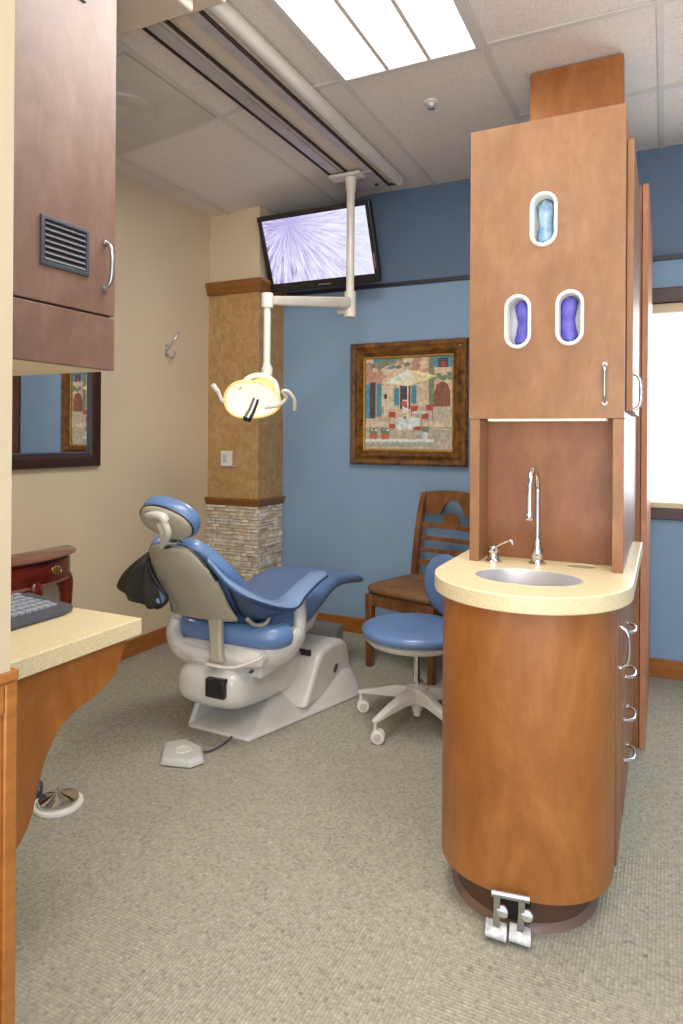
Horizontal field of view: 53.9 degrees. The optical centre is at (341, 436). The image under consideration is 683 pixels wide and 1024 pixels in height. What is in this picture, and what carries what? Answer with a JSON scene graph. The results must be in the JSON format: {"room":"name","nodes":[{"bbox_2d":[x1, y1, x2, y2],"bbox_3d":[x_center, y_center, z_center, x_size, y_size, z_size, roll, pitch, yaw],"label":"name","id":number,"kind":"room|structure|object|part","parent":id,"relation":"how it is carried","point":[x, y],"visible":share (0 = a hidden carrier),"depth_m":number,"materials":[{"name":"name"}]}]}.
{"room":"dental clinic","nodes":[
{"label":"dental clinic","id":0,"kind":"room"},
{"bbox_2d":[0,0,14,673],"bbox_3d":[-0.801,-0.584,0.692,0.149,1.920,0.948,0,0,26],"label":"wall","id":1,"kind":"structure","parent":0,"point":[7,7],"depth_m":1.07,"materials":[{"name":"beige paint"}]},
{"bbox_2d":[0,667,18,1023],"bbox_3d":[-0.698,0.811,0.923,0.152,0.868,0.463,0,0,26],"label":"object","id":2,"kind":"structure","parent":1,"relation":"attached to","point":[8,683],"depth_m":1.08,"materials":[{"name":"brown wood"}]},
{"bbox_2d":[11,171,209,640],"bbox_3d":[-1.992,-0.159,2.247,0.100,2.790,5.520,0,0,26],"label":"wall","id":3,"kind":"structure","parent":0,"point":[154,406],"depth_m":3.85,"materials":[{"name":"beige paint"}]},
{"bbox_2d":[12,372,100,469],"bbox_3d":[-1.488,-0.129,3.134,0.034,0.562,0.955,0,0,26],"label":"wall mirror","id":4,"kind":"object","parent":3,"relation":"attached to","point":[56,418],"visible":0.62,"depth_m":3.32,"materials":[{"name":"blue mirror"}]},
{"bbox_3d":[-1.497,-0.130,3.138,0.001,0.422,0.815,0,0,26],"label":"glass","id":5,"kind":"part","parent":4,"relation":"part of","materials":[{"name":"mirror"}]},
{"bbox_2d":[120,626,166,660],"bbox_3d":[-2.017,1.188,2.082,0.013,0.097,5.210,0,0,26],"label":"baseboard","id":6,"kind":"structure","parent":3,"relation":"attached to","point":[137,645],"depth_m":3.89,"materials":[{"name":"brown wood"}]},
{"bbox_2d":[165,332,178,358],"bbox_3d":[-1.023,-0.554,4.056,0.086,0.168,0.039,0,0,-12],"label":"coat hook","id":7,"kind":"object","parent":3,"relation":"attached to","point":[169,345],"visible":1,"depth_m":4.05,"materials":[{"name":"metal"}]},
{"bbox_2d":[206,206,283,582],"bbox_3d":[-0.633,-0.112,4.476,0.413,2.715,0.323,0,0,26],"label":"column","id":8,"kind":"structure","parent":0,"point":[249,539],"depth_m":4.36,"materials":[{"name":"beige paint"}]},
{"bbox_2d":[221,451,236,466],"bbox_3d":[-0.734,0.140,4.351,0.115,0.100,0.026,0,0,26],"label":"wall control plate","id":9,"kind":"object","parent":8,"relation":"attached to","point":[226,456],"visible":1,"depth_m":4.35,"materials":[{"name":"white plastic"}]},
{"bbox_2d":[204,496,285,506],"bbox_3d":[-0.637,0.419,4.457,0.429,0.047,0.322,0,0,26],"label":"trim","id":10,"kind":"structure","parent":8,"relation":"attached to","point":[280,499],"depth_m":4.33,"materials":[{"name":"brown wood"}]},
{"bbox_2d":[205,277,286,295],"bbox_3d":[-0.626,-0.965,4.454,0.434,0.078,0.327,0,0,26],"label":"trim","id":11,"kind":"structure","parent":8,"relation":"attached to","point":[261,284],"depth_m":4.31,"materials":[{"name":"brown wood"}]},
{"bbox_2d":[15,631,682,1023],"bbox_3d":[0.146,1.276,1.268,4.820,0.050,5.620,0,0,26],"label":"floor","id":12,"kind":"structure","parent":0,"point":[300,872],"depth_m":1.85,"materials":[{"name":"carpet"}]},
{"bbox_2d":[11,545,76,604],"bbox_3d":[-1.440,0.898,3.043,0.208,0.707,0.700,0,0,26],"label":"side table","id":13,"kind":"object","parent":12,"relation":"on","point":[31,571],"visible":0.58,"depth_m":3.07,"materials":[{"name":"brown wood"}]},
{"bbox_3d":[-1.389,0.950,3.018,0.093,0.600,0.090,0,0,26],"label":"leg","id":14,"kind":"part","parent":13,"relation":"part of","materials":[{"name":"brown wood"}]},
{"bbox_3d":[-1.378,0.615,3.056,0.059,0.077,0.449,0,0,21],"label":"drawer","id":15,"kind":"part","parent":13,"relation":"part of","materials":[{"name":"brown wood"}]},
{"bbox_3d":[-1.319,0.616,3.119,0.017,0.042,0.068,0,0,13],"label":"drawer pull","id":16,"kind":"part","parent":13,"relation":"part of","materials":[{"name":"gold metal"}]},
{"bbox_3d":[-1.355,0.951,3.265,0.090,0.602,0.091,0,0,26],"label":"leg","id":17,"kind":"part","parent":13,"relation":"part of","materials":[{"name":"brown wood"}]},
{"bbox_2d":[33,780,83,818],"bbox_3d":[-0.991,1.212,2.281,0.240,0.062,0.165,0,0,26],"label":"disc","id":18,"kind":"object","parent":12,"relation":"on","point":[59,802],"visible":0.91,"depth_m":2.23,"materials":[{"name":"white metal"}]},
{"bbox_2d":[16,640,125,848],"bbox_3d":[-0.837,0.892,1.306,0.020,0.704,1.133,0,0,26],"label":"panel","id":19,"kind":"object","parent":12,"relation":"on","point":[47,698],"visible":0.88,"depth_m":1.58,"materials":[{"name":"brown wood"}]},
{"bbox_2d":[10,607,141,680],"bbox_3d":[-1.068,0.515,1.414,0.566,0.045,1.225,0,0,26],"label":"countertop","id":20,"kind":"structure","parent":19,"relation":"on","point":[41,646],"depth_m":1.69,"materials":[{"name":"beige stone"}]},
{"bbox_2d":[11,592,72,630],"bbox_3d":[-0.955,0.475,1.734,0.236,0.036,0.500,0,0,26],"label":"keyboard","id":21,"kind":"object","parent":20,"relation":"on","point":[27,609],"visible":0.8,"depth_m":1.84,"materials":[{"name":"grey plastic"}]},
{"bbox_2d":[160,736,232,767],"bbox_3d":[-0.555,1.229,2.639,0.312,0.033,0.215,0,0,-20],"label":"switch","id":22,"kind":"object","parent":12,"relation":"on","point":[183,753],"visible":1,"depth_m":2.58,"materials":[{"name":"grey plastic"}]},
{"bbox_3d":[-0.493,1.236,2.704,0.025,0.020,0.201,0,0,32],"label":"cord","id":23,"kind":"part","parent":22,"relation":"part of","materials":[{"name":"grey plastic"}]},
{"bbox_2d":[116,496,362,741],"bbox_3d":[-0.366,0.736,3.139,0.768,1.023,1.453,0,0,37],"label":"dental chair","id":24,"kind":"object","parent":12,"relation":"on","point":[252,670],"visible":1,"depth_m":2.76,"materials":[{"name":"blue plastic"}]},
{"bbox_3d":[-0.662,0.323,2.535,0.205,0.137,0.091,0,0,6],"label":"headrest plate","id":25,"kind":"part","parent":24,"relation":"part of","materials":[{"name":"white plastic"}]},
{"bbox_2d":[143,496,200,536],"bbox_3d":[-0.649,0.305,2.564,0.228,0.165,0.126,0,0,5],"label":"cushion","id":26,"kind":"object","parent":24,"relation":"on","point":[179,519],"depth_m":2.51,"materials":[{"name":"blue leather"}]},
{"bbox_2d":[150,535,253,614],"bbox_3d":[-0.558,0.581,2.799,0.477,0.370,0.362,0,0,26],"label":"cushion","id":27,"kind":"object","parent":24,"relation":"on","point":[201,582],"depth_m":2.67,"materials":[{"name":"blue plastic"}]},
{"bbox_2d":[205,676,227,699],"bbox_3d":[-0.496,0.997,2.672,0.092,0.077,0.039,0,0,26],"label":"socket","id":28,"kind":"object","parent":24,"relation":"attached to","point":[216,687],"depth_m":2.66,"materials":[{"name":"black plastic"}]},
{"bbox_3d":[-0.426,0.882,2.635,0.262,0.075,0.086,0,0,15],"label":"release lever","id":29,"kind":"part","parent":24,"relation":"part of","materials":[{"name":"white plastic"}]},
{"bbox_3d":[-0.414,1.035,2.993,0.330,0.245,0.660,0,0,26],"label":"lift arm","id":30,"kind":"part","parent":24,"relation":"part of"},
{"bbox_3d":[-0.397,0.872,3.038,0.470,0.130,0.665,0,0,26],"label":"seat frame","id":31,"kind":"part","parent":24,"relation":"part of","materials":[{"name":"white plastic"}]},
{"bbox_3d":[-0.328,1.163,3.187,0.697,0.170,0.855,0,0,26],"label":"plate","id":32,"kind":"part","parent":24,"relation":"part of","materials":[{"name":"white plastic"}]},
{"bbox_3d":[-0.263,0.769,3.315,0.490,0.189,1.000,0,0,26],"label":"seat and legrest","id":33,"kind":"part","parent":24,"relation":"part of","materials":[{"name":"blue leather"}]},
{"bbox_2d":[306,620,342,639],"bbox_3d":[-0.117,1.160,3.876,0.242,0.178,0.110,0,0,26],"label":"utility box","id":34,"kind":"object","parent":12,"relation":"on","point":[322,628],"visible":0.24,"depth_m":3.82,"materials":[{"name":"grey plastic"}]},
{"bbox_2d":[357,554,454,744],"bbox_3d":[0.312,0.891,2.950,0.541,0.721,0.562,0,0,26],"label":"stool","id":35,"kind":"object","parent":12,"relation":"on","point":[418,635],"visible":0.64,"depth_m":2.86,"materials":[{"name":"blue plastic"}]},
{"bbox_3d":[0.194,1.127,3.006,0.266,0.080,0.059,0,0,26],"label":"leg","id":36,"kind":"part","parent":35,"relation":"part of","materials":[{"name":"white plastic"}]},
{"bbox_3d":[0.223,1.127,2.831,0.265,0.080,0.059,0,0,-45],"label":"leg","id":37,"kind":"part","parent":35,"relation":"part of","materials":[{"name":"white plastic"}]},
{"bbox_3d":[0.319,0.839,2.923,0.464,0.071,0.450,0,0,26],"label":"seat","id":38,"kind":"part","parent":35,"relation":"part of","materials":[{"name":"blue leather"}]},
{"bbox_3d":[0.400,1.128,2.803,0.059,0.080,0.265,0,0,-27],"label":"leg","id":39,"kind":"part","parent":35,"relation":"part of","materials":[{"name":"white plastic"}]},
{"bbox_3d":[0.481,1.129,2.963,0.265,0.080,0.059,0,0,-9],"label":"leg","id":40,"kind":"part","parent":35,"relation":"part of","materials":[{"name":"white plastic"}]},
{"bbox_3d":[0.466,0.665,3.019,0.086,0.269,0.320,0,0,-14],"label":"backrest","id":41,"kind":"part","parent":35,"relation":"part of","materials":[{"name":"blue plastic"}]},
{"bbox_2d":[365,490,469,684],"bbox_3d":[0.471,0.782,3.707,0.480,0.943,0.546,0,0,43],"label":"chair","id":42,"kind":"object","parent":12,"relation":"on","point":[405,593],"visible":0.52,"depth_m":3.73,"materials":[{"name":"brown wood"}]},
{"bbox_3d":[0.157,1.054,3.673,0.044,0.395,0.044,0,0,43],"label":"leg","id":43,"kind":"part","parent":42,"relation":"part of","materials":[{"name":"brown wood"}]},
{"bbox_3d":[0.445,0.828,3.679,0.480,0.065,0.470,0,0,43],"label":"seat","id":44,"kind":"part","parent":42,"relation":"part of","materials":[{"name":"brown fabric"}]},
{"bbox_3d":[0.464,0.791,3.993,0.128,0.925,0.042,0,0,-41],"label":"post","id":45,"kind":"part","parent":42,"relation":"part of","materials":[{"name":"brown wood"}]},
{"bbox_3d":[0.455,1.056,3.393,0.044,0.395,0.044,0,0,43],"label":"leg","id":46,"kind":"part","parent":42,"relation":"part of","materials":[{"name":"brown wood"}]},
{"bbox_3d":[0.644,0.383,3.889,0.410,0.143,0.047,0,0,43],"label":"crest rail","id":47,"kind":"part","parent":42,"relation":"part of","materials":[{"name":"brown wood"}]},
{"bbox_2d":[441,596,637,933],"bbox_3d":[0.714,0.842,2.243,0.501,0.826,1.257,0,0,26],"label":"base cabinet","id":48,"kind":"object","parent":12,"relation":"on","point":[538,718],"visible":0.92,"depth_m":1.69,"materials":[{"name":"brown wood"}]},
{"bbox_2d":[484,888,532,947],"bbox_3d":[0.421,1.179,1.679,0.119,0.120,0.086,0,0,26],"label":"foot pedal","id":49,"kind":"object","parent":48,"relation":"attached to","point":[505,904],"visible":0.99,"depth_m":1.66,"materials":[{"name":"silver metal"}]},
{"bbox_3d":[0.384,1.225,1.672,0.059,0.027,0.031,0,0,26],"label":"pedal plate","id":50,"kind":"part","parent":49,"relation":"part of","materials":[{"name":"metal"}]},
{"bbox_3d":[0.385,1.175,1.669,0.020,0.085,0.018,0,0,26],"label":"pedal arm","id":51,"kind":"part","parent":49,"relation":"part of","materials":[{"name":"metal"}]},
{"bbox_3d":[0.399,1.175,1.664,0.030,0.029,0.016,0,0,26],"label":"valve knob","id":52,"kind":"part","parent":49,"relation":"part of","materials":[{"name":"silver metal"}]},
{"bbox_3d":[0.439,1.226,1.655,0.059,0.027,0.031,0,0,26],"label":"pedal plate","id":53,"kind":"part","parent":49,"relation":"part of","materials":[{"name":"metal"}]},
{"bbox_3d":[0.442,1.176,1.654,0.021,0.085,0.015,0,0,26],"label":"pedal arm","id":54,"kind":"part","parent":49,"relation":"part of","materials":[{"name":"metal"}]},
{"bbox_3d":[0.456,1.175,1.649,0.030,0.029,0.016,0,0,26],"label":"valve knob","id":55,"kind":"part","parent":49,"relation":"part of","materials":[{"name":"silver metal"}]},
{"bbox_2d":[435,542,642,615],"bbox_3d":[0.640,0.406,2.113,0.530,0.044,1.075,0,0,26],"label":"countertop","id":56,"kind":"structure","parent":48,"relation":"on","point":[601,590],"depth_m":1.72,"materials":[{"name":"beige stone"}]},
{"bbox_2d":[485,539,513,562],"bbox_3d":[0.485,0.344,2.049,0.092,0.077,0.052,0,0,26],"label":"soap dispenser","id":57,"kind":"object","parent":56,"relation":"on","point":[493,549],"visible":1,"depth_m":2.05,"materials":[{"name":"silver metal"}]},
{"bbox_2d":[475,569,582,586],"bbox_3d":[0.511,0.468,1.845,0.286,0.168,0.220,0,0,26],"label":"sink basin","id":58,"kind":"object","parent":56,"relation":"in","point":[527,577],"visible":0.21,"depth_m":1.94,"materials":[{"name":"metal"}]},
{"bbox_2d":[525,466,545,565],"bbox_3d":[0.565,0.233,1.972,0.052,0.300,0.176,0,0,26],"label":"gooseneck faucet","id":59,"kind":"object","parent":56,"relation":"on","point":[537,550],"visible":1,"depth_m":2.01,"materials":[{"name":"silver metal"}]},
{"bbox_3d":[0.562,0.196,1.966,0.017,0.226,0.155,0,0,26],"label":"spout","id":60,"kind":"part","parent":59,"relation":"part of","materials":[{"name":"silver metal"}]},
{"bbox_2d":[567,565,595,568],"bbox_3d":[0.716,0.421,2.005,0.087,0.068,0.059,0,0,26],"label":"chute","id":61,"kind":"object","parent":56,"relation":"in","point":[575,566],"visible":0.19,"depth_m":2.03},
{"bbox_2d":[469,53,642,572],"bbox_3d":[0.811,-0.549,2.378,0.488,1.957,0.939,0,0,26],"label":"tall cabinet","id":62,"kind":"object","parent":48,"relation":"on","point":[569,411],"visible":1,"depth_m":2.02,"materials":[{"name":"brown wood"}]},
{"bbox_3d":[0.436,0.164,2.130,0.030,0.438,0.113,0,0,26],"label":"panel","id":63,"kind":"part","parent":62,"relation":"part of","materials":[{"name":"brown wood"}]},
{"bbox_2d":[510,300,527,344],"bbox_3d":[0.567,-0.347,2.081,0.090,0.170,0.081,0,0,26],"label":"pack","id":64,"kind":"object","parent":62,"relation":"in","point":[518,311],"visible":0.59,"depth_m":2.06},
{"bbox_2d":[535,199,553,242],"bbox_3d":[0.628,-0.645,2.052,0.090,0.170,0.081,0,0,26],"label":"pack","id":65,"kind":"object","parent":62,"relation":"in","point":[544,226],"visible":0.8,"depth_m":2.02,"materials":[{"name":"blue plastic"}]},
{"bbox_2d":[488,418,607,421],"bbox_3d":[0.624,-0.052,2.044,0.341,0.006,0.075,0,0,26],"label":"light","id":66,"kind":"object","parent":62,"relation":"attached to","point":[552,419],"depth_m":2.02,"materials":[{"name":"beige plastic"}]},
{"bbox_3d":[0.603,-0.499,1.997,0.444,0.888,0.019,0,0,26],"label":"door","id":67,"kind":"part","parent":62,"relation":"part of","materials":[{"name":"brown wood"}]},
{"bbox_3d":[0.819,0.178,2.451,0.441,0.504,0.796,0,0,26],"label":"panel","id":68,"kind":"part","parent":62,"relation":"part of","materials":[{"name":"brown wood"}]},
{"bbox_2d":[561,296,579,341],"bbox_3d":[0.689,-0.348,2.022,0.090,0.170,0.081,0,0,26],"label":"pack","id":69,"kind":"object","parent":62,"relation":"in","point":[570,306],"visible":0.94,"depth_m":1.99},
{"bbox_3d":[0.745,-0.152,1.903,0.015,0.125,0.029,0,0,26],"label":"handle","id":70,"kind":"part","parent":62,"relation":"part of","materials":[{"name":"metal"}]},
{"bbox_3d":[0.806,0.166,1.951,0.030,0.438,0.113,0,0,26],"label":"panel","id":71,"kind":"part","parent":62,"relation":"part of","materials":[{"name":"brown wood"}]},
{"bbox_3d":[0.944,-0.468,2.172,0.018,0.790,0.510,0,0,26],"label":"door","id":72,"kind":"part","parent":62,"relation":"part of","materials":[{"name":"brown wood"}]},
{"bbox_3d":[0.876,-0.134,1.987,0.028,0.126,0.017,0,0,26],"label":"handle","id":73,"kind":"part","parent":62,"relation":"part of","materials":[{"name":"silver metal"}]},
{"bbox_3d":[0.786,0.793,1.917,0.016,0.715,0.258,0,0,26],"label":"door","id":74,"kind":"part","parent":48,"relation":"part of","materials":[{"name":"brown wood"}]},
{"bbox_3d":[0.777,0.578,1.844,0.032,0.130,0.015,0,0,26],"label":"handle","id":75,"kind":"part","parent":48,"relation":"part of","materials":[{"name":"silver metal"}]},
{"bbox_3d":[1.001,1.052,2.365,0.018,0.196,0.724,0,0,26],"label":"drawer","id":76,"kind":"part","parent":48,"relation":"part of","materials":[{"name":"brown wood"}]},
{"bbox_3d":[1.002,0.882,2.365,0.018,0.136,0.724,0,0,26],"label":"drawer","id":77,"kind":"part","parent":48,"relation":"part of","materials":[{"name":"brown wood"}]},
{"bbox_3d":[1.005,0.559,2.365,0.018,0.241,0.724,0,0,26],"label":"drawer","id":78,"kind":"part","parent":48,"relation":"part of","materials":[{"name":"brown wood"}]},
{"bbox_3d":[1.003,0.747,2.365,0.018,0.126,0.724,0,0,26],"label":"drawer","id":79,"kind":"part","parent":48,"relation":"part of","materials":[{"name":"brown wood"}]},
{"bbox_3d":[0.925,1.012,2.148,0.036,0.016,0.137,0,0,26],"label":"handle","id":80,"kind":"part","parent":48,"relation":"part of","materials":[{"name":"silver metal"}]},
{"bbox_3d":[0.926,0.886,2.148,0.036,0.016,0.137,0,0,26],"label":"handle","id":81,"kind":"part","parent":48,"relation":"part of","materials":[{"name":"silver metal"}]},
{"bbox_3d":[0.928,0.612,2.148,0.036,0.016,0.137,0,0,26],"label":"handle","id":82,"kind":"part","parent":48,"relation":"part of","materials":[{"name":"silver metal"}]},
{"bbox_3d":[0.927,0.751,2.148,0.036,0.016,0.137,0,0,26],"label":"handle","id":83,"kind":"part","parent":48,"relation":"part of","materials":[{"name":"silver metal"}]},
{"bbox_2d":[631,183,652,749],"bbox_3d":[1.214,0.118,3.226,0.481,2.280,0.931,0,0,26],"label":"storage cabinet","id":84,"kind":"object","parent":12,"relation":"on","point":[641,655],"visible":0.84,"depth_m":2.71,"materials":[{"name":"brown wood"}]},
{"bbox_3d":[1.319,0.119,2.915,0.023,2.280,0.462,0,0,26],"label":"door","id":85,"kind":"part","parent":84,"relation":"part of","materials":[{"name":"brown wood"}]},
{"bbox_3d":[1.515,0.121,3.323,0.023,2.280,0.436,0,0,26],"label":"door","id":86,"kind":"part","parent":84,"relation":"part of","materials":[{"name":"brown wood"}]},
{"bbox_2d":[115,0,682,216],"bbox_3d":[0.166,-1.516,1.268,4.820,0.146,5.620,0,0,26],"label":"ceiling","id":87,"kind":"structure","parent":0,"point":[231,162],"depth_m":3.06,"materials":[{"name":"tile"}]},
{"bbox_2d":[116,52,214,154],"bbox_3d":[-1.005,-1.479,3.043,0.620,0.072,0.594,0,0,26],"label":"ceiling vent","id":88,"kind":"object","parent":87,"relation":"in","point":[149,109],"visible":0.64,"depth_m":3.04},
{"bbox_2d":[116,0,403,192],"bbox_3d":[-0.305,-1.477,2.999,0.510,0.129,2.230,0,0,26],"label":"track","id":89,"kind":"object","parent":87,"relation":"attached to","point":[211,37],"visible":0.83,"depth_m":2.76,"materials":[{"name":"white plastic"}]},
{"bbox_3d":[-0.292,-1.473,3.009,0.225,0.010,1.560,0,0,26],"label":"guide rail","id":90,"kind":"part","parent":89,"relation":"part of","materials":[{"name":"white metal"}]},
{"bbox_2d":[211,170,364,421],"bbox_3d":[-0.197,-0.765,3.385,0.294,1.395,0.960,0,0,37],"label":"light","id":91,"kind":"object","parent":89,"relation":"hanging from","point":[247,399],"visible":1,"depth_m":3.20,"materials":[{"name":"white plastic"}]},
{"bbox_3d":[-0.568,-0.202,3.118,0.089,0.096,0.028,0,0,-41],"label":"handle","id":92,"kind":"part","parent":91,"relation":"part of","materials":[{"name":"white plastic"}]},
{"bbox_3d":[-0.283,-0.174,3.128,0.150,0.100,0.062,0,0,-7],"label":"handle","id":93,"kind":"part","parent":91,"relation":"part of","materials":[{"name":"white plastic"}]},
{"bbox_3d":[-0.154,-0.705,3.483,0.048,0.152,0.672,0,0,37],"label":"horizontal arm","id":94,"kind":"part","parent":91,"relation":"part of","materials":[{"name":"white plastic"}]},
{"bbox_3d":[0.028,-1.453,3.748,0.190,0.016,0.080,0,0,26],"label":"trolley plate","id":95,"kind":"part","parent":91,"relation":"part of","materials":[{"name":"white plastic"}]},
{"bbox_3d":[0.050,-1.097,3.753,0.064,0.695,0.064,0,0,26],"label":"drop post","id":96,"kind":"part","parent":91,"relation":"part of","materials":[{"name":"white plastic"}]},
{"bbox_3d":[0.118,-1.468,3.866,0.240,0.014,0.260,0,0,26],"label":"panel","id":97,"kind":"part","parent":89,"relation":"part of","materials":[{"name":"white metal"}]},
{"bbox_2d":[265,0,484,84],"bbox_3d":[0.013,-1.526,2.207,0.620,0.013,1.240,0,0,26],"label":"recessed light","id":98,"kind":"object","parent":87,"relation":"in","point":[355,40],"visible":1,"depth_m":2.53,"materials":[{"name":"white plastic"}]},
{"bbox_2d":[277,0,383,77],"bbox_3d":[-0.157,-1.531,2.289,0.182,0.004,1.190,0,0,26],"label":"diffuser","id":99,"kind":"object","parent":98,"relation":"attached to","point":[327,26],"depth_m":2.56,"materials":[{"name":"white plastic"}]},
{"bbox_2d":[339,0,425,67],"bbox_3d":[0.013,-1.530,2.207,0.164,0.004,1.190,0,0,26],"label":"diffuser","id":100,"kind":"object","parent":98,"relation":"attached to","point":[383,25],"depth_m":2.53,"materials":[{"name":"white plastic"}]},
{"bbox_2d":[396,0,474,56],"bbox_3d":[0.184,-1.529,2.125,0.182,0.004,1.190,0,0,26],"label":"diffuser","id":101,"kind":"object","parent":98,"relation":"attached to","point":[440,28],"depth_m":2.50,"materials":[{"name":"white plastic"}]},
{"bbox_2d":[424,98,438,110],"bbox_3d":[0.412,-1.520,3.081,0.068,0.033,0.068,0,0,26],"label":"sprinkler","id":102,"kind":"object","parent":87,"relation":"attached to","point":[431,102],"visible":1,"depth_m":3.07,"materials":[{"name":"white metal"}]},
{"bbox_2d":[282,144,682,660],"bbox_3d":[1.354,-0.136,3.755,4.620,2.790,0.100,0,0,26],"label":"wall","id":103,"kind":"structure","parent":0,"point":[360,519],"depth_m":4.20,"materials":[{"name":"blue paint"}]},
{"bbox_2d":[257,199,381,292],"bbox_3d":[-0.108,-1.153,4.182,0.766,0.446,0.369,0,0,26],"label":"television","id":104,"kind":"object","parent":103,"relation":"attached to","point":[303,249],"visible":0.99,"depth_m":4.10,"materials":[{"name":"black plastic"}]},
{"bbox_2d":[350,337,468,466],"bbox_3d":[0.402,-0.207,4.128,0.764,0.766,0.049,0,0,26],"label":"framed painting","id":105,"kind":"object","parent":103,"relation":"attached to","point":[409,400],"visible":1,"depth_m":4.13,"materials":[{"name":"brown wood"}]},
{"bbox_2d":[286,253,682,295],"bbox_3d":[1.518,-0.942,3.613,4.210,0.025,0.015,0,0,26],"label":"trim","id":106,"kind":"structure","parent":103,"relation":"attached to","point":[673,256],"depth_m":4.16,"materials":[{"name":"brown wood"}]},
{"bbox_2d":[316,613,682,679],"bbox_3d":[1.504,1.212,3.614,4.210,0.097,0.013,0,0,26],"label":"baseboard","id":107,"kind":"structure","parent":103,"relation":"attached to","point":[664,668],"depth_m":3.54,"materials":[{"name":"brown wood"}]},
{"bbox_2d":[651,286,682,520],"bbox_3d":[2.181,-0.172,3.329,1.468,1.215,0.110,0,0,26],"label":"window","id":108,"kind":"structure","parent":103,"relation":"in","point":[667,318],"depth_m":3.58,"materials":[{"name":"white glass"}]},
{"bbox_3d":[2.182,0.365,3.338,1.356,0.029,0.060,0,0,26],"label":"sill","id":109,"kind":"part","parent":108,"relation":"part of","materials":[{"name":"beige paint"}]},
{"bbox_3d":[-1.462,-0.155,1.387,0.120,2.789,1.630,0,0,26],"label":"wall","id":110,"kind":"structure","parent":0,"visible":0},
{"bbox_2d":[12,0,116,375],"bbox_3d":[-1.070,-0.864,1.478,0.489,1.350,1.130,0,0,26],"label":"upper cabinet","id":111,"kind":"object","parent":110,"relation":"attached to","point":[65,65],"visible":0.98,"depth_m":1.74,"materials":[{"name":"brown wood"}]},
{"bbox_3d":[-0.712,-0.492,1.735,0.008,0.125,0.155,0,0,26],"label":"vent frame","id":112,"kind":"part","parent":111,"relation":"part of","materials":[{"name":"grey plastic"}]},
{"bbox_3d":[-0.642,-0.474,1.853,0.038,0.149,0.020,0,0,26],"label":"handle","id":113,"kind":"part","parent":111,"relation":"part of","materials":[{"name":"metal"}]}
]}

